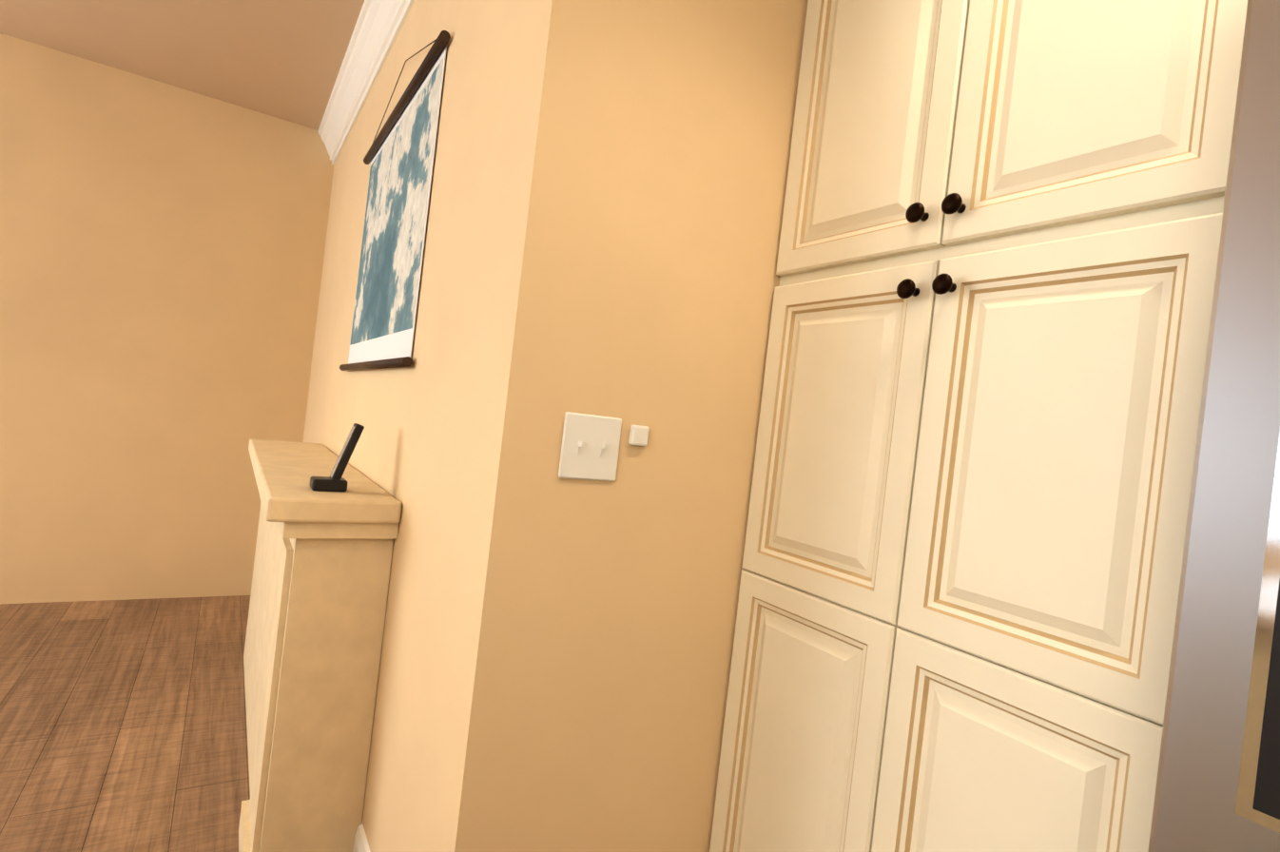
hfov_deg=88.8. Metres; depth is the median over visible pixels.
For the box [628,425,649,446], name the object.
light switch
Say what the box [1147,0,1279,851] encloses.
refrigerator
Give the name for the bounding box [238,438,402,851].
mantel
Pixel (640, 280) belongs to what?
wall
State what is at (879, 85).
tall cabinet
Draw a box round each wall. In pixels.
[0,33,333,603]
[302,0,532,851]
[434,0,807,851]
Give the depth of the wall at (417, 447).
1.46 m
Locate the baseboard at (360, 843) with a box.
[352,822,370,851]
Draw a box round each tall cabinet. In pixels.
[709,0,968,851]
[869,0,1247,851]
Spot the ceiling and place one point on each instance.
(281, 59)
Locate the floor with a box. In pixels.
[0,595,250,851]
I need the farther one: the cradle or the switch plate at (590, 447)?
the cradle
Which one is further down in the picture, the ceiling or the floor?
the floor
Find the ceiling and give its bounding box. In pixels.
[0,0,364,130]
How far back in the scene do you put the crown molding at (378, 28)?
2.58 m
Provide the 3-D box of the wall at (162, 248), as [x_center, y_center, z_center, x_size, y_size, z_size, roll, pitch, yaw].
[-4.067,-0.600,2.471,5.285,2.670,0.100,7,0,-32]
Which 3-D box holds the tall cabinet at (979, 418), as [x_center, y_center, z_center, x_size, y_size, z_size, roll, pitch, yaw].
[0.825,0.054,1.069,0.664,2.498,0.379,7,0,-32]
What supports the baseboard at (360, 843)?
attached to the wall at (417, 447)
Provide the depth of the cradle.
1.65 m
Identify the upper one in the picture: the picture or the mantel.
the picture
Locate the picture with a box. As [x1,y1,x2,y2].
[339,30,450,370]
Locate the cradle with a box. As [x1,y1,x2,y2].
[310,423,364,492]
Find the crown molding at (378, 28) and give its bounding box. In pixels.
[318,0,414,165]
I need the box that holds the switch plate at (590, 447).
[558,411,621,481]

